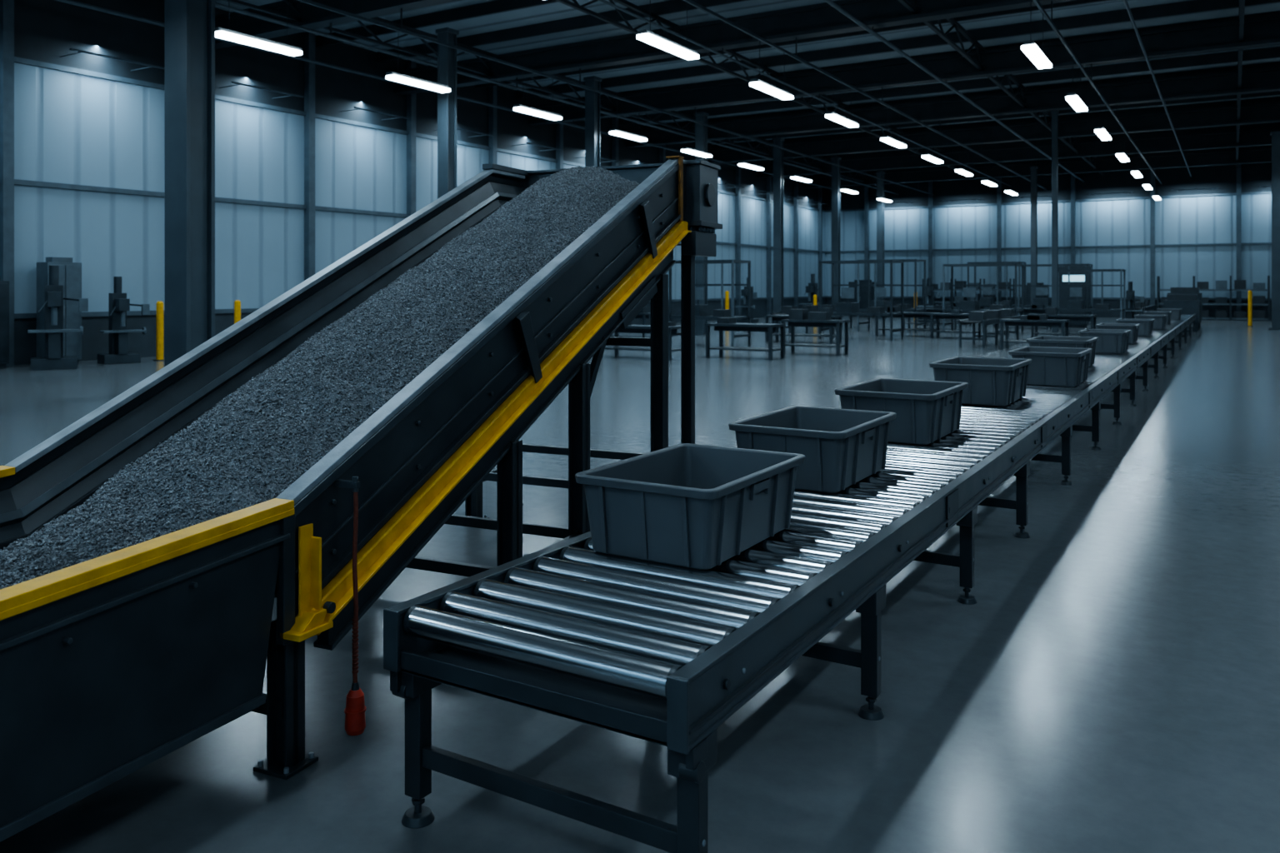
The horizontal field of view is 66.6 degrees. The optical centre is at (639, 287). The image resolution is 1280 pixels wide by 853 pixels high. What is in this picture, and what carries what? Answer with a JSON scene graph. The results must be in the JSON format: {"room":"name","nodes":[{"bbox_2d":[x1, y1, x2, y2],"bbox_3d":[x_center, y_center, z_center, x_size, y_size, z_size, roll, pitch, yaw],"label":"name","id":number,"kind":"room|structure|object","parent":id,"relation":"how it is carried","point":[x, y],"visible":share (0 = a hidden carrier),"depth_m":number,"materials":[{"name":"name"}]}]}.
{"room":"factory floor","nodes":[
{"label":"factory floor","id":0,"kind":"room"},
{"bbox_2d":[14,0,825,365],"bbox_3d":[-6.111,-3.050,37.666,0.200,9.800,74.000,0,0,31],"label":"wall","id":1,"kind":"structure","parent":0,"point":[70,128],"depth_m":28.43,"materials":[{"name":"metal"}]},
{"bbox_2d":[60,48,164,70],"bbox_3d":[-13.381,-5.690,24.530,1.035,0.040,2.400,0,0,31],"label":"lamp","id":2,"kind":"object","parent":1,"relation":"attached to","point":[71,49],"visible":0.93,"depth_m":24.16,"materials":[{"name":"metal"}]},
{"bbox_2d":[219,81,303,99],"bbox_3d":[-11.094,-5.690,28.289,1.035,0.040,2.400,0,0,31],"label":"lamp","id":3,"kind":"object","parent":1,"relation":"attached to","point":[234,82],"visible":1,"depth_m":27.95,"materials":[{"name":"metal"}]},
{"bbox_2d":[340,106,409,119],"bbox_3d":[-8.807,-5.690,32.048,1.035,0.040,2.400,0,0,31],"label":"lamp","id":4,"kind":"object","parent":1,"relation":"attached to","point":[357,107],"visible":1,"depth_m":31.69,"materials":[{"name":"metal"}]},
{"bbox_2d":[0,0,826,366],"bbox_3d":[-5.932,-3.050,37.556,0.220,9.800,74.000,0,0,31],"label":"trim","id":5,"kind":"structure","parent":1,"relation":"attached to","point":[7,59],"depth_m":30.27,"materials":[{"name":"metal"}]},
{"bbox_2d":[435,127,494,137],"bbox_3d":[-6.519,-5.690,35.807,1.035,0.040,2.400,0,0,31],"label":"lamp","id":6,"kind":"object","parent":1,"relation":"attached to","point":[484,134],"visible":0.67,"depth_m":35.79,"materials":[{"name":"metal"}]},
{"bbox_2d":[511,142,563,150],"bbox_3d":[-4.232,-5.690,39.566,1.035,0.040,2.400,0,0,31],"label":"lamp","id":7,"kind":"object","parent":1,"relation":"attached to","point":[553,148],"visible":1,"depth_m":39.28,"materials":[{"name":"metal"}]},
{"bbox_2d":[575,156,620,162],"bbox_3d":[-1.945,-5.690,43.324,1.035,0.040,2.400,0,0,31],"label":"lamp","id":8,"kind":"object","parent":1,"relation":"attached to","point":[611,160],"visible":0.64,"depth_m":43.46,"materials":[{"name":"metal"}]},
{"bbox_2d":[0,315,1279,852],"bbox_3d":[7.941,1.950,29.114,33.300,0.200,74.600,0,0,31],"label":"floor","id":9,"kind":"structure","parent":0,"point":[1110,683],"depth_m":4.45,"materials":[{"name":"concrete"}]},
{"bbox_2d":[0,275,9,368],"bbox_3d":[-14.792,0.790,22.111,0.490,2.120,0.700,0,0,31],"label":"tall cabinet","id":10,"kind":"object","parent":9,"relation":"on","point":[4,285],"visible":1,"depth_m":22.19,"materials":[{"name":"metal"}]},
{"bbox_2d":[28,265,88,370],"bbox_3d":[-13.218,0.675,22.133,1.160,2.350,0.850,0,0,-32],"label":"machine","id":11,"kind":"object","parent":9,"relation":"on","point":[54,359],"visible":1,"depth_m":21.96,"materials":[{"name":"metal"}]},
{"bbox_2d":[36,257,81,364],"bbox_3d":[-13.943,0.565,23.409,0.540,2.570,0.800,0,0,31],"label":"tall cabinet","id":12,"kind":"object","parent":9,"relation":"on","point":[70,272],"visible":0.67,"depth_m":23.31,"materials":[{"name":"metal"}]},
{"bbox_2d":[97,276,149,364],"bbox_3d":[-12.659,0.792,23.858,1.044,2.115,0.765,0,0,-43],"label":"machine","id":13,"kind":"object","parent":9,"relation":"on","point":[118,304],"visible":1,"depth_m":23.72,"materials":[{"name":"metal"}]},
{"bbox_2d":[153,301,164,360],"bbox_3d":[-12.152,1.100,24.660,0.295,1.500,0.300,0,0,31],"label":"bollard","id":14,"kind":"object","parent":9,"relation":"on","point":[159,305],"visible":0.91,"depth_m":24.59,"materials":[{"name":"metal"}]},
{"bbox_2d":[164,0,214,366],"bbox_3d":[-8.275,-2.450,17.912,0.924,8.600,0.812,0,0,31],"label":"steel column","id":15,"kind":"structure","parent":9,"relation":"on","point":[189,25],"depth_m":17.75,"materials":[{"name":"metal"}]},
{"bbox_2d":[234,300,240,324],"bbox_3d":[-10.982,1.100,26.582,0.295,1.500,0.300,0,0,31],"label":"bollard","id":16,"kind":"object","parent":9,"relation":"on","point":[237,303],"visible":0.42,"depth_m":26.52,"materials":[{"name":"metal"}]},
{"bbox_2d":[0,155,722,842],"bbox_3d":[-1.553,0.420,5.191,1.901,2.860,6.543,0,0,25],"label":"conveyor","id":17,"kind":"object","parent":9,"relation":"on","point":[305,455],"visible":0.95,"depth_m":4.48,"materials":[{"name":"metal"}]},
{"bbox_2d":[435,27,459,198],"bbox_3d":[-5.055,-2.450,25.551,0.504,8.600,0.504,0,0,31],"label":"steel column","id":18,"kind":"structure","parent":9,"relation":"on","point":[447,57],"depth_m":25.45,"materials":[{"name":"metal"}]},
{"bbox_2d":[583,75,601,167],"bbox_3d":[-1.520,-2.450,31.360,0.504,8.600,0.504,0,0,31],"label":"steel column","id":19,"kind":"structure","parent":9,"relation":"on","point":[592,99],"depth_m":31.26,"materials":[{"name":"metal"}]},
{"bbox_2d":[605,321,680,360],"bbox_3d":[0.056,1.284,25.485,2.200,1.132,0.900,0,0,31],"label":"workbench","id":20,"kind":"object","parent":9,"relation":"on","point":[672,328],"visible":0.37,"depth_m":25.29,"materials":[{"name":"metal"}]},
{"bbox_2d":[635,306,650,338],"bbox_3d":[-0.544,1.251,36.619,2.200,1.199,0.900,0,0,31],"label":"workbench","id":21,"kind":"object","parent":9,"relation":"on","point":[644,313],"visible":0.18,"depth_m":36.05,"materials":[{"name":"metal"}]},
{"bbox_2d":[694,112,709,335],"bbox_3d":[2.379,-2.450,37.767,0.504,8.600,0.504,0,0,31],"label":"steel column","id":22,"kind":"structure","parent":9,"relation":"on","point":[701,131],"depth_m":37.64,"materials":[{"name":"metal"}]},
{"bbox_2d":[669,260,750,346],"bbox_3d":[2.216,0.500,30.959,2.270,2.700,1.270,0,0,31],"label":"frame","id":23,"kind":"object","parent":9,"relation":"on","point":[702,311],"visible":0.67,"depth_m":30.82,"materials":[{"name":"metal"}]},
{"bbox_2d":[725,290,729,309],"bbox_3d":[3.871,1.000,43.297,0.295,1.700,0.300,0,0,31],"label":"bollard","id":24,"kind":"object","parent":9,"relation":"on","point":[727,292],"visible":0.48,"depth_m":43.22,"materials":[{"name":"metal"}]},
{"bbox_2d":[705,317,785,360],"bbox_3d":[2.748,1.326,25.485,1.900,1.048,0.900,0,0,31],"label":"workbench","id":25,"kind":"object","parent":9,"relation":"on","point":[722,324],"visible":1,"depth_m":25.36,"materials":[{"name":"metal"}]},
{"bbox_2d":[734,277,758,323],"bbox_3d":[5.481,0.675,49.253,1.160,2.350,0.850,0,0,31],"label":"machine","id":26,"kind":"object","parent":9,"relation":"on","point":[743,292],"visible":0.79,"depth_m":49.06,"materials":[{"name":"metal"}]},
{"bbox_2d":[772,137,784,324],"bbox_3d":[6.277,-2.450,44.174,0.504,8.600,0.504,0,0,31],"label":"steel column","id":27,"kind":"structure","parent":9,"relation":"on","point":[777,152],"depth_m":44.04,"materials":[{"name":"metal"}]},
{"bbox_2d":[383,314,1195,852],"bbox_3d":[10.968,1.469,21.636,1.192,0.762,43.632,0,0,31],"label":"conveyor","id":28,"kind":"object","parent":9,"relation":"on","point":[662,654],"visible":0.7,"depth_m":3.41,"materials":[{"name":"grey metal"}]},
{"bbox_2d":[575,443,804,569],"bbox_3d":[0.243,0.926,4.218,0.654,0.324,0.954,0,0,31],"label":"crate","id":29,"kind":"object","parent":28,"relation":"on","point":[699,507],"visible":1,"depth_m":3.93,"materials":[{"name":"plastic"}]},
{"bbox_2d":[728,405,896,493],"bbox_3d":[1.016,0.921,5.633,0.674,0.334,0.983,0,0,31],"label":"crate","id":30,"kind":"object","parent":28,"relation":"on","point":[841,448],"visible":0.88,"depth_m":5.32,"materials":[{"name":"plastic"}]},
{"bbox_2d":[834,378,968,444],"bbox_3d":[1.957,0.910,7.237,0.720,0.356,1.049,0,0,31],"label":"crate","id":31,"kind":"object","parent":28,"relation":"on","point":[927,412],"visible":0.88,"depth_m":6.87,"materials":[{"name":"plastic"}]},
{"bbox_2d":[929,356,1031,406],"bbox_3d":[3.317,0.902,9.453,0.752,0.373,1.097,0,0,31],"label":"crate","id":32,"kind":"object","parent":28,"relation":"on","point":[991,381],"visible":0.9,"depth_m":9.04,"materials":[{"name":"plastic"}]},
{"bbox_2d":[1008,346,1092,387],"bbox_3d":[4.717,0.902,11.177,0.752,0.373,1.097,0,0,31],"label":"crate","id":33,"kind":"object","parent":28,"relation":"on","point":[1054,367],"visible":0.89,"depth_m":10.75,"materials":[{"name":"plastic"}]},
{"bbox_2d":[1025,335,1098,366],"bbox_3d":[5.829,0.894,13.427,0.785,0.389,1.145,0,0,31],"label":"crate","id":34,"kind":"object","parent":28,"relation":"on","point":[1040,341],"visible":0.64,"depth_m":13.10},
{"bbox_2d":[1078,329,1130,354],"bbox_3d":[7.880,0.910,16.509,0.720,0.356,1.049,0,0,31],"label":"crate","id":35,"kind":"object","parent":28,"relation":"on","point":[1109,341],"visible":0.84,"depth_m":16.08,"materials":[{"name":"plastic"}]},
{"bbox_2d":[1095,323,1139,343],"bbox_3d":[9.510,0.910,19.381,0.720,0.356,1.049,0,0,31],"label":"crate","id":36,"kind":"object","parent":28,"relation":"on","point":[1134,327],"visible":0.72,"depth_m":18.98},
{"bbox_2d":[1116,318,1154,335],"bbox_3d":[11.372,0.910,22.345,0.720,0.356,1.049,0,0,31],"label":"crate","id":37,"kind":"object","parent":28,"relation":"on","point":[1146,327],"visible":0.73,"depth_m":21.87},
{"bbox_2d":[1134,314,1167,329],"bbox_3d":[13.494,0.910,25.736,0.720,0.356,1.049,0,0,31],"label":"crate","id":38,"kind":"object","parent":28,"relation":"on","point":[1160,320],"visible":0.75,"depth_m":25.26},
{"bbox_2d":[1143,310,1171,324],"bbox_3d":[15.748,0.910,29.632,0.720,0.356,1.049,0,0,31],"label":"crate","id":39,"kind":"object","parent":28,"relation":"on","point":[1146,312],"visible":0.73,"depth_m":29.20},
{"bbox_2d":[1156,308,1182,319],"bbox_3d":[18.173,0.910,33.424,0.720,0.356,1.049,0,0,31],"label":"crate","id":40,"kind":"object","parent":28,"relation":"on","point":[1176,313],"visible":0.68,"depth_m":32.95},
{"bbox_2d":[764,307,842,344],"bbox_3d":[5.521,1.264,32.928,2.400,1.172,1.000,0,0,31],"label":"workbench","id":41,"kind":"object","parent":9,"relation":"on","point":[774,317],"visible":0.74,"depth_m":32.76,"materials":[{"name":"metal"}]},
{"bbox_2d":[798,274,822,305],"bbox_3d":[9.365,0.557,52.734,1.276,2.585,0.935,0,0,31],"label":"machine","id":42,"kind":"object","parent":9,"relation":"on","point":[812,288],"visible":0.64,"depth_m":52.71,"materials":[{"name":"metal"}]},
{"bbox_2d":[780,309,849,355],"bbox_3d":[4.850,1.230,27.016,1.700,1.240,0.800,0,0,31],"label":"workbench","id":43,"kind":"object","parent":9,"relation":"on","point":[797,317],"visible":0.92,"depth_m":26.87,"materials":[{"name":"metal"}]},
{"bbox_2d":[770,305,863,333],"bbox_3d":[7.808,1.305,42.072,0.780,1.090,9.000,0,0,31],"label":"workbench","id":44,"kind":"object","parent":9,"relation":"on","point":[784,310],"visible":0.3,"depth_m":39.77,"materials":[{"name":"metal"}]},
{"bbox_2d":[830,156,841,309],"bbox_3d":[10.176,-2.450,50.581,0.504,8.600,0.504,0,0,31],"label":"steel column","id":45,"kind":"structure","parent":9,"relation":"on","point":[836,171],"depth_m":50.46,"materials":[{"name":"metal"}]},
{"bbox_2d":[819,260,903,340],"bbox_3d":[7.935,0.450,34.971,2.670,2.800,1.370,0,0,31],"label":"frame","id":46,"kind":"object","parent":9,"relation":"on","point":[847,308],"visible":0.94,"depth_m":34.82,"materials":[{"name":"metal"}]},
{"bbox_2d":[848,280,876,316],"bbox_3d":[14.093,0.690,61.636,1.600,2.320,0.840,0,0,31],"label":"tall cabinet","id":47,"kind":"object","parent":9,"relation":"on","point":[862,289],"visible":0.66,"depth_m":61.25,"materials":[{"name":"metal"}]},
{"bbox_2d":[875,171,885,319],"bbox_3d":[14.075,-2.450,56.988,0.504,8.600,0.504,0,0,31],"label":"steel column","id":48,"kind":"structure","parent":9,"relation":"on","point":[880,183],"depth_m":56.87,"materials":[{"name":"metal"}]},
{"bbox_2d":[857,259,925,333],"bbox_3d":[10.526,0.350,40.769,2.470,3.000,1.470,0,0,31],"label":"frame","id":49,"kind":"object","parent":9,"relation":"on","point":[880,292],"visible":0.66,"depth_m":40.70,"materials":[{"name":"metal"}]},
{"bbox_2d":[875,305,939,337],"bbox_3d":[10.178,1.286,37.118,2.200,1.128,1.000,0,0,31],"label":"workbench","id":50,"kind":"object","parent":9,"relation":"on","point":[895,309],"visible":0.52,"depth_m":37.13,"materials":[{"name":"metal"}]},
{"bbox_2d":[916,278,940,322],"bbox_3d":[15.182,0.675,50.959,1.160,2.350,0.850,0,0,31],"label":"machine","id":51,"kind":"object","parent":9,"relation":"on","point":[930,292],"visible":0.59,"depth_m":50.94,"materials":[{"name":"metal"}]},
{"bbox_2d":[903,305,961,329],"bbox_3d":[13.048,1.319,43.566,2.400,1.063,1.000,0,0,31],"label":"workbench","id":52,"kind":"object","parent":9,"relation":"on","point":[937,308],"visible":0.48,"depth_m":43.32,"materials":[{"name":"metal"}]},
{"bbox_2d":[916,302,971,326],"bbox_3d":[14.700,1.284,47.243,2.500,1.133,1.000,0,0,31],"label":"workbench","id":53,"kind":"object","parent":9,"relation":"on","point":[957,307],"visible":0.26,"depth_m":46.98,"materials":[{"name":"metal"}]},
{"bbox_2d":[930,310,980,338],"bbox_3d":[11.471,1.344,35.395,1.600,1.012,1.000,0,0,31],"label":"workbench","id":54,"kind":"object","parent":9,"relation":"on","point":[955,314],"visible":0.69,"depth_m":35.36,"materials":[{"name":"metal"}]},
{"bbox_2d":[922,278,1014,313],"bbox_3d":[20.985,0.650,62.382,5.480,2.400,1.180,0,0,31],"label":"storage rack","id":55,"kind":"object","parent":9,"relation":"on","point":[947,285],"visible":0.38,"depth_m":62.17,"materials":[{"name":"metal"}]},
{"bbox_2d":[942,263,1023,334],"bbox_3d":[13.984,0.450,39.719,2.870,2.800,1.470,0,0,31],"label":"frame","id":56,"kind":"object","parent":9,"relation":"on","point":[964,306],"visible":0.89,"depth_m":39.71,"materials":[{"name":"metal"}]},
{"bbox_2d":[957,309,1025,348],"bbox_3d":[11.865,1.305,32.580,0.780,1.090,7.000,0,0,31],"label":"workbench","id":57,"kind":"object","parent":9,"relation":"on","point":[987,317],"visible":0.84,"depth_m":31.07,"materials":[{"name":"metal"}]},
{"bbox_2d":[967,261,1025,315],"bbox_3d":[19.104,0.250,52.172,2.670,3.200,1.670,0,0,31],"label":"frame","id":58,"kind":"object","parent":9,"relation":"on","point":[984,302],"visible":0.6,"depth_m":51.99,"materials":[{"name":"metal"}]},
{"bbox_2d":[993,302,1051,329],"bbox_3d":[17.426,1.274,44.413,2.400,1.151,1.000,0,0,31],"label":"workbench","id":59,"kind":"object","parent":9,"relation":"on","point":[1033,308],"visible":0.41,"depth_m":44.02,"materials":[{"name":"metal"}]},
{"bbox_2d":[1030,166,1037,314],"bbox_3d":[22.034,-2.450,54.486,0.420,8.600,0.420,0,0,31],"label":"steel column","id":60,"kind":"structure","parent":9,"relation":"on","point":[1033,169],"depth_m":54.37,"materials":[{"name":"metal"}]},
{"bbox_2d":[999,314,1069,349],"bbox_3d":[11.635,1.319,28.740,1.800,1.063,0.900,0,0,31],"label":"workbench","id":61,"kind":"object","parent":9,"relation":"on","point":[1031,320],"visible":0.82,"depth_m":28.64,"materials":[{"name":"metal"}]},
{"bbox_2d":[1025,282,1049,315],"bbox_3d":[23.416,0.790,57.719,1.400,2.120,0.840,0,0,31],"label":"tall cabinet","id":62,"kind":"object","parent":9,"relation":"on","point":[1027,288],"visible":0.19,"depth_m":57.52,"materials":[{"name":"metal"}]},
{"bbox_2d":[1050,110,1059,335],"bbox_3d":[15.838,-2.450,37.186,0.298,8.600,0.298,0,0,31],"label":"steel column","id":63,"kind":"structure","parent":9,"relation":"on","point":[1054,113],"depth_m":37.09,"materials":[{"name":"metal"}]},
{"bbox_2d":[1017,264,1092,325],"bbox_3d":[20.798,0.350,48.800,3.270,3.000,1.570,0,0,31],"label":"frame","id":64,"kind":"object","parent":9,"relation":"on","point":[1042,292],"visible":0.53,"depth_m":48.86,"materials":[{"name":"metal"}]},
{"bbox_2d":[1030,307,1096,338],"bbox_3d":[14.650,1.276,33.695,2.000,1.148,0.900,0,0,31],"label":"workbench","id":65,"kind":"object","parent":9,"relation":"on","point":[1052,312],"visible":0.51,"depth_m":33.54,"materials":[{"name":"metal"}]},
{"bbox_2d":[1059,284,1088,328],"bbox_3d":[19.975,0.840,44.947,1.200,2.020,0.740,0,0,31],"label":"tall cabinet","id":66,"kind":"object","parent":9,"relation":"on","point":[1064,292],"visible":0.47,"depth_m":44.68,"materials":[{"name":"metal"}]},
{"bbox_2d":[1058,265,1090,321],"bbox_3d":[23.817,0.290,53.378,1.600,3.120,0.840,0,0,31],"label":"frame","id":67,"kind":"object","parent":9,"relation":"on","point":[1076,277],"visible":0.32,"depth_m":52.97,"materials":[{"name":"metal"}]},
{"bbox_2d":[1058,269,1125,329],"bbox_3d":[18.950,0.550,41.145,2.670,2.600,1.470,0,0,31],"label":"frame","id":68,"kind":"object","parent":9,"relation":"on","point":[1075,305],"visible":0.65,"depth_m":40.96,"materials":[{"name":"metal"}]},
{"bbox_2d":[1122,281,1144,318],"bbox_3d":[22.392,0.792,44.356,1.044,2.115,0.765,0,0,31],"label":"machine","id":69,"kind":"object","parent":9,"relation":"on","point":[1130,294],"visible":0.8,"depth_m":44.33,"materials":[{"name":"metal"}]},
{"bbox_2d":[1135,300,1156,314],"bbox_3d":[25.693,1.280,49.919,0.880,1.140,8.000,0,0,31],"label":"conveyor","id":70,"kind":"object","parent":9,"relation":"on","point":[1138,305],"visible":0.33,"depth_m":48.88,"materials":[{"name":"metal"}]},
{"bbox_2d":[1163,287,1201,331],"bbox_3d":[23.917,0.925,42.864,1.300,1.850,4.700,0,0,31],"label":"machine","id":71,"kind":"object","parent":9,"relation":"on","point":[1189,299],"visible":0.56,"depth_m":41.13,"materials":[{"name":"metal"}]},
{"bbox_2d":[1156,275,1269,320],"bbox_3d":[32.518,0.600,55.364,5.480,2.500,1.180,0,0,31],"label":"storage rack","id":72,"kind":"object","parent":9,"relation":"on","point":[1239,285],"visible":0.82,"depth_m":54.45,"materials":[{"name":"metal"}]},
{"bbox_2d":[1246,290,1253,326],"bbox_3d":[28.928,1.000,46.194,0.295,1.700,0.300,0,0,31],"label":"bollard","id":73,"kind":"object","parent":9,"relation":"on","point":[1250,292],"visible":1,"depth_m":46.13,"materials":[{"name":"metal"}]},
{"bbox_2d":[1269,130,1279,330],"bbox_3d":[27.703,-2.450,42.257,0.700,8.600,0.700,0,0,31],"label":"steel column","id":74,"kind":"structure","parent":9,"relation":"on","point":[1275,135],"depth_m":42.10,"materials":[{"name":"metal"}]},
{"bbox_2d":[215,0,1279,144],"bbox_3d":[7.941,-8.050,29.114,33.300,0.200,74.600,0,0,31],"label":"ceiling","id":75,"kind":"structure","parent":0,"point":[555,11],"depth_m":30.72,"materials":[{"name":"metal"}]},
{"bbox_2d":[215,0,1279,188],"bbox_3d":[7.941,-7.320,29.114,32.700,1.240,74.000,0,0,31],"label":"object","id":76,"kind":"structure","parent":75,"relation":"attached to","point":[1237,132],"depth_m":33.96,"materials":[{"name":"metal"}]},
{"bbox_2d":[55,0,1191,194],"bbox_3d":[4.518,-6.515,31.198,20.585,0.430,74.000,0,0,31],"label":"conduit","id":77,"kind":"object","parent":76,"relation":"attached to","point":[831,2],"visible":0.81,"depth_m":29.22,"materials":[{"name":"metal"}]},
{"bbox_2d":[296,0,1162,195],"bbox_3d":[9.116,-6.430,28.400,20.210,0.600,73.400,0,0,31],"label":"track","id":78,"kind":"object","parent":76,"relation":"attached to","point":[1037,2],"visible":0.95,"depth_m":27.90,"materials":[{"name":"metal"}]},
{"bbox_2d":[215,0,302,56],"bbox_3d":[-7.808,-5.540,19.968,0.280,1.180,2.000,0,0,31],"label":"lamp","id":79,"kind":"object","parent":78,"relation":"hanging from","point":[220,32],"visible":0.89,"depth_m":19.85,"materials":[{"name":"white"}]},
{"bbox_2d":[385,71,450,93],"bbox_3d":[-5.417,-5.540,23.898,0.280,1.180,2.000,0,0,31],"label":"lamp","id":80,"kind":"object","parent":78,"relation":"hanging from","point":[392,76],"visible":1,"depth_m":23.75,"materials":[{"name":"white"}]},
{"bbox_2d":[513,78,562,120],"bbox_3d":[-2.921,-5.540,27.999,0.280,1.180,2.000,0,0,31],"label":"lamp","id":81,"kind":"object","parent":78,"relation":"hanging from","point":[518,107],"visible":1,"depth_m":27.89,"materials":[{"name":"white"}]},
{"bbox_2d":[609,98,647,141],"bbox_3d":[-0.374,-5.540,32.185,0.280,1.180,2.000,0,0,31],"label":"lamp","id":82,"kind":"object","parent":78,"relation":"hanging from","point":[613,132],"visible":1,"depth_m":32.01,"materials":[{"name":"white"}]},
{"bbox_2d":[636,0,699,59],"bbox_3d":[0.606,-5.540,20.233,0.280,1.180,2.200,0,0,31],"label":"lamp","id":83,"kind":"object","parent":78,"relation":"hanging from","point":[646,36],"visible":1,"depth_m":20.05,"materials":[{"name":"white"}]},
{"bbox_2d":[680,120,712,157],"bbox_3d":[2.121,-5.540,36.285,0.280,1.180,2.000,0,0,31],"label":"lamp","id":84,"kind":"object","parent":78,"relation":"hanging from","point":[687,150],"visible":1,"depth_m":35.95,"materials":[{"name":"white"}]},
{"bbox_2d":[738,161,764,170],"bbox_3d":[4.616,-5.540,40.386,0.280,1.180,2.000,0,0,31],"label":"lamp","id":85,"kind":"object","parent":78,"relation":"hanging from","point":[743,164],"visible":1,"depth_m":40.12,"materials":[{"name":"white"}]},
{"bbox_2d":[749,40,793,99],"bbox_3d":[3.361,-5.540,24.761,0.280,1.180,2.200,0,0,31],"label":"lamp","id":86,"kind":"object","parent":78,"relation":"hanging from","point":[757,83],"visible":1,"depth_m":24.46,"materials":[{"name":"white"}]},
{"bbox_2d":[790,156,811,182],"bbox_3d":[7.475,-5.540,45.084,0.280,1.180,2.000,0,0,31],"label":"lamp","id":87,"kind":"object","parent":78,"relation":"hanging from","point":[792,177],"visible":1,"depth_m":45.03,"materials":[{"name":"white"}]},
{"bbox_2d":[825,111,858,127],"bbox_3d":[6.064,-5.540,29.203,0.280,1.180,2.200,0,0,31],"label":"lamp","id":88,"kind":"object","parent":78,"relation":"hanging from","point":[832,116],"visible":1,"depth_m":28.97,"materials":[{"name":"white"}]},
{"bbox_2d":[840,187,858,194],"bbox_3d":[10.906,-5.540,50.722,0.280,1.180,2.000,0,0,31],"label":"lamp","id":89,"kind":"object","parent":78,"relation":"hanging from","point":[843,189],"visible":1,"depth_m":50.54,"materials":[{"name":"white"}]},
{"bbox_2d":[876,197,891,202],"bbox_3d":[14.024,-5.540,55.848,0.280,1.180,2.000,0,0,31],"label":"lamp","id":90,"kind":"object","parent":78,"relation":"hanging from","point":[882,199],"visible":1,"depth_m":55.51,"materials":[{"name":"white"}]},
{"bbox_2d":[880,106,906,148],"bbox_3d":[8.767,-5.540,33.646,0.280,1.180,2.200,0,0,31],"label":"lamp","id":91,"kind":"object","parent":78,"relation":"hanging from","point":[887,139],"visible":1,"depth_m":33.35,"materials":[{"name":"white"}]},
{"bbox_2d":[921,133,943,164],"bbox_3d":[11.418,-5.540,38.002,0.280,1.180,2.200,0,0,31],"label":"lamp","id":92,"kind":"object","parent":78,"relation":"hanging from","point":[930,157],"visible":1,"depth_m":37.95,"materials":[{"name":"white"}]},
{"bbox_2d":[955,167,973,176],"bbox_3d":[14.121,-5.540,42.445,0.280,1.180,2.200,0,0,31],"label":"lamp","id":93,"kind":"object","parent":78,"relation":"hanging from","point":[959,170],"visible":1,"depth_m":42.09,"materials":[{"name":"white"}]},
{"bbox_2d":[981,161,997,186],"bbox_3d":[16.824,-5.540,46.887,0.280,1.180,2.200,0,0,31],"label":"lamp","id":94,"kind":"object","parent":78,"relation":"hanging from","point":[986,182],"visible":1,"depth_m":46.86,"materials":[{"name":"white"}]},
{"bbox_2d":[1004,189,1018,195],"bbox_3d":[19.631,-5.540,51.500,0.280,1.180,2.200,0,0,31],"label":"lamp","id":95,"kind":"object","parent":78,"relation":"hanging from","point":[1012,192],"visible":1,"depth_m":51.06,"materials":[{"name":"white"}]},
{"bbox_2d":[1020,13,1051,69],"bbox_3d":[8.603,-5.540,21.103,0.280,1.180,2.200,0,0,31],"label":"lamp","id":96,"kind":"object","parent":78,"relation":"hanging from","point":[1030,48],"visible":1,"depth_m":20.85,"materials":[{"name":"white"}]},
{"bbox_2d":[1065,56,1087,111],"bbox_3d":[11.878,-5.540,26.485,0.280,1.180,2.200,0,0,31],"label":"lamp","id":97,"kind":"object","parent":78,"relation":"hanging from","point":[1073,99],"visible":1,"depth_m":26.12,"materials":[{"name":"white"}]},
{"bbox_2d":[1095,95,1111,140],"bbox_3d":[15.153,-5.540,31.867,0.280,1.180,2.200,0,0,31],"label":"lamp","id":98,"kind":"object","parent":78,"relation":"hanging from","point":[1100,131],"visible":1,"depth_m":31.21,"materials":[{"name":"white"}]},
{"bbox_2d":[1115,130,1129,162],"bbox_3d":[18.584,-5.540,37.505,0.280,1.180,2.200,0,0,31],"label":"lamp","id":99,"kind":"object","parent":78,"relation":"hanging from","point":[1121,156],"visible":1,"depth_m":37.21,"materials":[{"name":"white"}]},
{"bbox_2d":[1130,146,1142,178],"bbox_3d":[21.963,-5.540,43.058,0.280,1.180,2.200,0,0,31],"label":"lamp","id":100,"kind":"object","parent":78,"relation":"hanging from","point":[1135,172],"visible":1,"depth_m":42.40,"materials":[{"name":"white"}]},
{"bbox_2d":[1142,165,1152,189],"bbox_3d":[25.290,-5.540,48.525,0.280,1.180,2.200,0,0,31],"label":"lamp","id":101,"kind":"object","parent":78,"relation":"hanging from","point":[1146,186],"visible":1,"depth_m":48.43,"materials":[{"name":"white"}]},
{"bbox_2d":[1152,179,1160,200],"bbox_3d":[28.876,-5.540,54.420,0.280,1.180,2.200,0,0,31],"label":"lamp","id":102,"kind":"object","parent":78,"relation":"hanging from","point":[1156,197],"visible":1,"depth_m":54.33,"materials":[{"name":"white"}]},
{"bbox_2d":[825,162,1271,319],"bbox_3d":[27.227,-3.050,60.808,32.700,9.800,0.200,0,0,31],"label":"wall","id":103,"kind":"structure","parent":0,"point":[1210,219],"depth_m":60.23,"materials":[{"name":"metal"}]},
{"bbox_2d":[826,164,1271,311],"bbox_3d":[27.117,-3.050,60.629,32.700,9.800,0.220,0,0,31],"label":"trim","id":104,"kind":"structure","parent":103,"relation":"attached to","point":[1238,193],"depth_m":60.64,"materials":[{"name":"metal"}]},
{"bbox_2d":[1170,188,1218,191],"bbox_3d":[32.416,-5.690,56.928,2.400,0.040,1.035,0,0,31],"label":"lamp","id":105,"kind":"object","parent":103,"relation":"attached to","point":[1201,188],"visible":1,"depth_m":56.48,"materials":[{"name":"metal"}]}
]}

